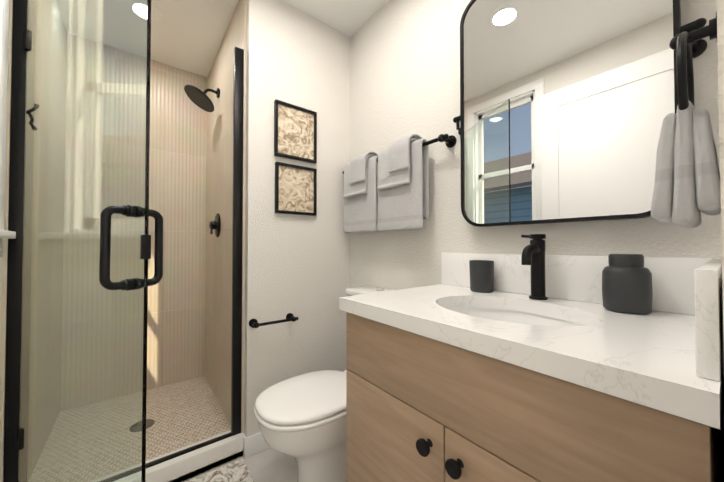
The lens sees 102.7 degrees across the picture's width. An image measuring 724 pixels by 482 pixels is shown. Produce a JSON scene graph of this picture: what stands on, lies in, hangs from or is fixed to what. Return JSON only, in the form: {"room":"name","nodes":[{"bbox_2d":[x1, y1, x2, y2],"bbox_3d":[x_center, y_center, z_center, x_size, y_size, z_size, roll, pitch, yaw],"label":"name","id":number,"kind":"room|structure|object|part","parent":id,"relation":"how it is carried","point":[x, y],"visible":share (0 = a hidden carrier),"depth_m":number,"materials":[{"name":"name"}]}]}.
{"room":"bathroom","nodes":[
{"label":"bathroom","id":0,"kind":"room"},
{"bbox_2d":[0,256,1,317],"bbox_3d":[-0.885,0.518,0.440,0.100,1.120,3.462,1,-1,-38],"label":"wall","id":1,"kind":"structure","parent":0,"point":[0,282],"depth_m":1.01,"materials":[{"name":"white paint"}]},
{"bbox_2d":[0,230,15,238],"bbox_3d":[-1.027,-0.025,0.730,0.060,0.025,0.670,1,-1,-38],"label":"window sill","id":2,"kind":"structure","parent":1,"relation":"attached to","point":[4,234],"depth_m":0.95,"materials":[{"name":"white"}]},
{"bbox_2d":[151,0,387,76],"bbox_3d":[-0.300,-1.403,0.996,1.667,0.100,3.570,1,-1,-38],"label":"ceiling","id":3,"kind":"structure","parent":0,"point":[187,35],"depth_m":1.78,"materials":[{"name":"white paint"}]},
{"bbox_2d":[151,3,162,20],"bbox_3d":[-1.248,-1.339,1.682,0.150,0.006,0.150,1,-1,-38],"label":"recessed light","id":4,"kind":"object","parent":3,"relation":"in","point":[156,14],"visible":0.38,"depth_m":1.70,"materials":[{"name":"white"}]},
{"bbox_2d":[244,0,349,436],"bbox_3d":[-0.655,-0.114,2.182,0.744,2.440,1.228,1,-1,-38],"label":"wall","id":5,"kind":"structure","parent":0,"point":[298,266],"depth_m":1.64,"materials":[{"name":"white paint"}]},
{"bbox_2d":[204,0,246,432],"bbox_3d":[-0.938,-0.133,1.931,0.012,2.410,1.038,1,-1,-38],"label":"shower wall tile","id":6,"kind":"structure","parent":5,"relation":"attached to","point":[218,258],"depth_m":1.87,"materials":[{"name":"beige tile"}]},
{"bbox_2d":[184,84,219,111],"bbox_3d":[-1.066,-0.967,1.932,0.206,0.163,0.204,1,-1,-38],"label":"shower head","id":7,"kind":"object","parent":6,"relation":"attached to","point":[199,98],"visible":1,"depth_m":1.92},
{"bbox_3d":[-1.031,-1.000,1.959,0.118,0.096,0.060,1,-1,-38],"label":"shower head arm","id":8,"kind":"part","parent":7,"relation":"part of"},
{"bbox_2d":[209,213,220,236],"bbox_3d":[-1.007,-0.107,1.963,0.057,0.164,0.164,1,-1,-38],"label":"shower valve","id":9,"kind":"object","parent":6,"relation":"attached to","point":[215,224],"visible":0.98,"depth_m":1.94,"materials":[{"name":"black metal"}]},
{"bbox_2d":[244,432,270,458],"bbox_3d":[-0.333,1.048,1.658,0.656,0.100,0.012,1,-1,-38],"label":"baseboard","id":10,"kind":"structure","parent":5,"relation":"attached to","point":[256,443],"depth_m":1.48,"materials":[{"name":"white"}]},
{"bbox_2d":[249,313,298,327],"bbox_3d":[-0.462,0.423,1.530,0.254,0.044,0.072,1,-1,-38],"label":"paper holder","id":11,"kind":"object","parent":5,"relation":"attached to","point":[253,323],"visible":1,"depth_m":1.50,"materials":[{"name":"black metal"}]},
{"bbox_3d":[-0.373,-0.614,1.646,0.252,0.302,0.024,1,-1,-38],"label":"picture frame","id":12,"kind":"part","parent":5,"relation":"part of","materials":[{"name":"beige paper"}]},
{"bbox_3d":[-0.371,-0.289,1.643,0.247,0.277,0.024,1,-1,-38],"label":"picture frame","id":13,"kind":"part","parent":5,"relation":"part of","materials":[{"name":"beige paper"}]},
{"bbox_2d":[350,0,723,420],"bbox_3d":[0.673,-0.133,1.001,0.100,2.440,2.416,1,-1,-38],"label":"wall","id":14,"kind":"structure","parent":0,"point":[404,68],"depth_m":1.35,"materials":[{"name":"white paint"}]},
{"bbox_2d":[342,134,456,232],"bbox_3d":[0.123,-0.273,1.519,0.134,0.447,0.782,1,-1,-38],"label":"towel rail","id":15,"kind":"object","parent":14,"relation":"attached to","point":[386,188],"visible":1,"depth_m":1.43,"materials":[{"name":"white fabric"}]},
{"bbox_2d":[343,154,373,197],"bbox_3d":[-0.011,-0.368,1.682,0.107,0.224,0.216,1,-1,-38],"label":"hand towel","id":16,"kind":"object","parent":15,"relation":"hanging from","point":[357,173],"depth_m":1.61,"materials":[{"name":"grey fabric"}]},
{"bbox_2d":[344,156,377,232],"bbox_3d":[-0.001,-0.255,1.673,0.061,0.414,0.306,1,-1,-38],"label":"bath towel","id":17,"kind":"object","parent":15,"relation":"hanging from","point":[360,210],"depth_m":1.61,"materials":[{"name":"grey fabric"}]},
{"bbox_2d":[377,137,417,189],"bbox_3d":[0.183,-0.372,1.434,0.107,0.224,0.217,1,-1,-38],"label":"hand towel","id":18,"kind":"object","parent":15,"relation":"hanging from","point":[396,169],"depth_m":1.37,"materials":[{"name":"grey fabric"}]},
{"bbox_2d":[377,138,428,230],"bbox_3d":[0.193,-0.259,1.424,0.061,0.414,0.306,1,-1,-38],"label":"bath towel","id":19,"kind":"object","parent":15,"relation":"hanging from","point":[400,207],"depth_m":1.35,"materials":[{"name":"grey fabric"}]},
{"bbox_2d":[441,253,716,315],"bbox_3d":[0.603,0.116,0.984,0.020,0.140,0.789,1,-1,-38],"label":"backsplash","id":20,"kind":"structure","parent":14,"relation":"attached to","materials":[{"name":"stone"}]},
{"bbox_2d":[453,0,706,226],"bbox_3d":[0.611,-0.514,0.964,0.052,0.912,0.692,1,-1,-38],"label":"mirror","id":21,"kind":"object","parent":14,"relation":"attached to","point":[567,107],"visible":0.9,"depth_m":0.90,"materials":[{"name":"black mirror"}]},
{"bbox_2d":[717,0,723,336],"bbox_3d":[0.614,-0.143,0.425,0.700,2.440,0.100,1,-1,-38],"label":"wall","id":22,"kind":"structure","parent":0,"point":[720,23],"depth_m":0.25,"materials":[{"name":"white paint"}]},
{"bbox_2d":[651,12,720,227],"bbox_3d":[0.618,-0.218,0.552,0.173,0.387,0.092,1,-1,-38],"label":"towel ring","id":23,"kind":"object","parent":22,"relation":"attached to","point":[686,191],"visible":1,"depth_m":0.51,"materials":[{"name":"white fabric"}]},
{"bbox_3d":[-1.657,-0.115,2.112,0.923,2.440,0.108,1,-1,-38],"label":"wall","id":24,"kind":"structure","parent":0,"visible":0},
{"bbox_2d":[147,60,206,389],"bbox_3d":[-1.580,-0.130,2.096,0.799,2.410,0.012,1,-1,-38],"label":"shower wall tile","id":25,"kind":"structure","parent":24,"relation":"attached to","point":[176,293],"depth_m":2.22,"materials":[{"name":"beige tile"}]},
{"bbox_3d":[-1.591,-0.617,1.366,0.100,1.180,1.162,1,-1,-38],"label":"wall","id":26,"kind":"structure","parent":0,"visible":0},
{"bbox_2d":[0,0,12,481],"bbox_3d":[-1.578,-0.141,1.432,0.012,2.410,1.038,1,-1,-38],"label":"shower wall tile","id":27,"kind":"structure","parent":26,"relation":"attached to","point":[3,317],"depth_m":1.02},
{"bbox_3d":[-0.368,-0.643,-0.204,0.100,1.180,1.780,1,-1,-38],"label":"wall","id":28,"kind":"structure","parent":0,"visible":0},
{"bbox_2d":[0,0,8,255],"bbox_3d":[-1.029,-0.618,0.738,0.016,1.330,0.650,1,-1,-38],"label":"window","id":29,"kind":"structure","parent":28,"relation":"in","point":[4,14],"depth_m":0.97,"materials":[{"name":"white"}]},
{"bbox_3d":[-1.030,0.017,0.727,0.012,0.060,0.650,1,-1,-38],"label":"window apron","id":30,"kind":"part","parent":29,"relation":"part of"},
{"label":"outside","id":31,"kind":"structure","parent":0,"visible":0},
{"bbox_2d":[146,376,296,481],"bbox_3d":[-0.300,1.121,0.954,1.667,0.130,3.570,1,-1,-38],"label":"floor","id":32,"kind":"structure","parent":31,"point":[181,414],"depth_m":1.66,"materials":[{"name":"tile"}]},
{"bbox_2d":[146,419,154,428],"bbox_3d":[-1.269,1.065,1.677,0.110,0.005,0.110,1,-1,-38],"label":"shower drain","id":33,"kind":"object","parent":32,"relation":"on","point":[149,422],"visible":0.48,"depth_m":1.70,"materials":[{"name":"grey metal"}]},
{"bbox_2d":[145,430,244,481],"bbox_3d":[-0.950,1.041,1.267,0.823,0.100,0.100,1,-1,-38],"label":"sill","id":34,"kind":"structure","parent":32,"relation":"on","point":[180,466],"depth_m":1.35,"materials":[{"name":"white stone"}]},
{"bbox_2d":[3,0,243,481],"bbox_3d":[-0.758,-0.018,1.038,0.799,2.010,0.653,1,-1,-38],"label":"shower enclosure","id":35,"kind":"object","parent":34,"relation":"on","point":[79,282],"visible":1,"depth_m":0.91,"materials":[{"name":"clear glass"}]},
{"bbox_3d":[-0.902,-0.026,0.914,0.710,1.998,0.010,0,-1,23],"label":"door glass","id":36,"kind":"part","parent":35,"relation":"part of","materials":[{"name":"clear glass"}]},
{"bbox_3d":[-0.626,0.018,0.796,0.032,0.232,0.153,0,-1,23],"label":"door handle","id":37,"kind":"part","parent":35,"relation":"part of","materials":[{"name":"black metal"}]},
{"bbox_2d":[188,458,253,481],"bbox_3d":[-0.721,1.081,1.042,0.695,0.012,0.485,1,-1,-38],"label":"rug","id":38,"kind":"object","parent":32,"relation":"on","point":[236,471],"visible":1,"depth_m":1.34,"materials":[{"name":"beige fabric"}]},
{"bbox_2d":[254,286,392,481],"bbox_3d":[-0.124,0.670,1.339,0.714,0.845,0.386,1,-1,-38],"label":"toilet","id":39,"kind":"object","parent":32,"relation":"on","point":[301,419],"visible":0.48,"depth_m":1.16,"materials":[{"name":"white ceramic"}]},
{"bbox_3d":[-0.219,0.691,1.269,0.479,0.016,0.380,1,-1,-38],"label":"seat","id":40,"kind":"part","parent":39,"relation":"part of","materials":[{"name":"white ceramic"}]},
{"bbox_3d":[-0.218,0.666,1.270,0.473,0.027,0.372,1,-1,-38],"label":"lid","id":41,"kind":"part","parent":39,"relation":"part of","materials":[{"name":"white ceramic"}]},
{"bbox_3d":[-0.196,0.896,1.283,0.505,0.390,0.372,1,-1,-38],"label":"bowl","id":42,"kind":"part","parent":39,"relation":"part of","materials":[{"name":"white ceramic"}]},
{"bbox_3d":[0.091,0.275,1.492,0.194,0.037,0.352,1,-1,-38],"label":"tank lid","id":43,"kind":"part","parent":39,"relation":"part of","materials":[{"name":"white ceramic"}]},
{"bbox_2d":[339,234,723,481],"bbox_3d":[0.383,0.530,0.805,0.578,1.108,0.789,1,-1,-38],"label":"bathroom vanity","id":44,"kind":"object","parent":32,"relation":"on","point":[537,364],"visible":1,"depth_m":0.58,"materials":[{"name":"brown wood"}]},
{"bbox_3d":[0.072,0.692,0.794,0.018,0.554,0.378,1,-1,-38],"label":"door","id":45,"kind":"part","parent":44,"relation":"part of","materials":[{"name":"brown wood"}]},
{"bbox_3d":[0.146,0.469,0.664,0.030,0.036,0.036,1,-1,-38],"label":"knob","id":46,"kind":"part","parent":44,"relation":"part of","materials":[{"name":"black metal"}]},
{"bbox_3d":[0.195,0.468,0.601,0.030,0.036,0.036,1,-1,-38],"label":"knob","id":47,"kind":"part","parent":44,"relation":"part of","materials":[{"name":"black metal"}]},
{"bbox_3d":[0.306,0.686,0.493,0.018,0.554,0.378,1,-1,-38],"label":"door","id":48,"kind":"part","parent":44,"relation":"part of","materials":[{"name":"brown wood"}]},
{"bbox_3d":[0.189,0.318,0.649,0.018,0.182,0.760,1,-1,-38],"label":"panel","id":49,"kind":"part","parent":44,"relation":"part of","materials":[{"name":"brown wood"}]},
{"bbox_2d":[339,284,723,428],"bbox_3d":[0.389,0.204,0.816,0.562,0.040,0.789,1,-1,-38],"label":"countertop","id":50,"kind":"structure","parent":44,"relation":"on","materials":[{"name":"stone"}]},
{"bbox_2d":[469,260,493,292],"bbox_3d":[0.447,0.131,1.083,0.086,0.114,0.086,1,-1,-38],"label":"tumbler","id":51,"kind":"object","parent":50,"relation":"on","point":[481,276],"visible":1,"depth_m":1.05,"materials":[{"name":"grey ceramic"}]},
{"bbox_2d":[448,307,581,326],"bbox_3d":[0.400,0.296,0.799,0.334,0.144,0.418,1,-1,-38],"label":"sink","id":52,"kind":"object","parent":50,"relation":"in","point":[522,315],"depth_m":0.93,"materials":[{"name":"white ceramic"}]},
{"bbox_2d":[521,234,547,299],"bbox_3d":[0.530,0.081,0.919,0.123,0.208,0.077,1,-1,-38],"label":"faucet","id":53,"kind":"object","parent":50,"relation":"on","point":[533,254],"depth_m":0.91,"materials":[{"name":"black metal"}]},
{"bbox_2d":[602,254,652,314],"bbox_3d":[0.689,0.108,0.756,0.098,0.148,0.098,1,-1,-38],"label":"jar","id":54,"kind":"object","parent":50,"relation":"on","point":[627,284],"visible":1,"depth_m":0.72,"materials":[{"name":"grey ceramic"}]}
]}

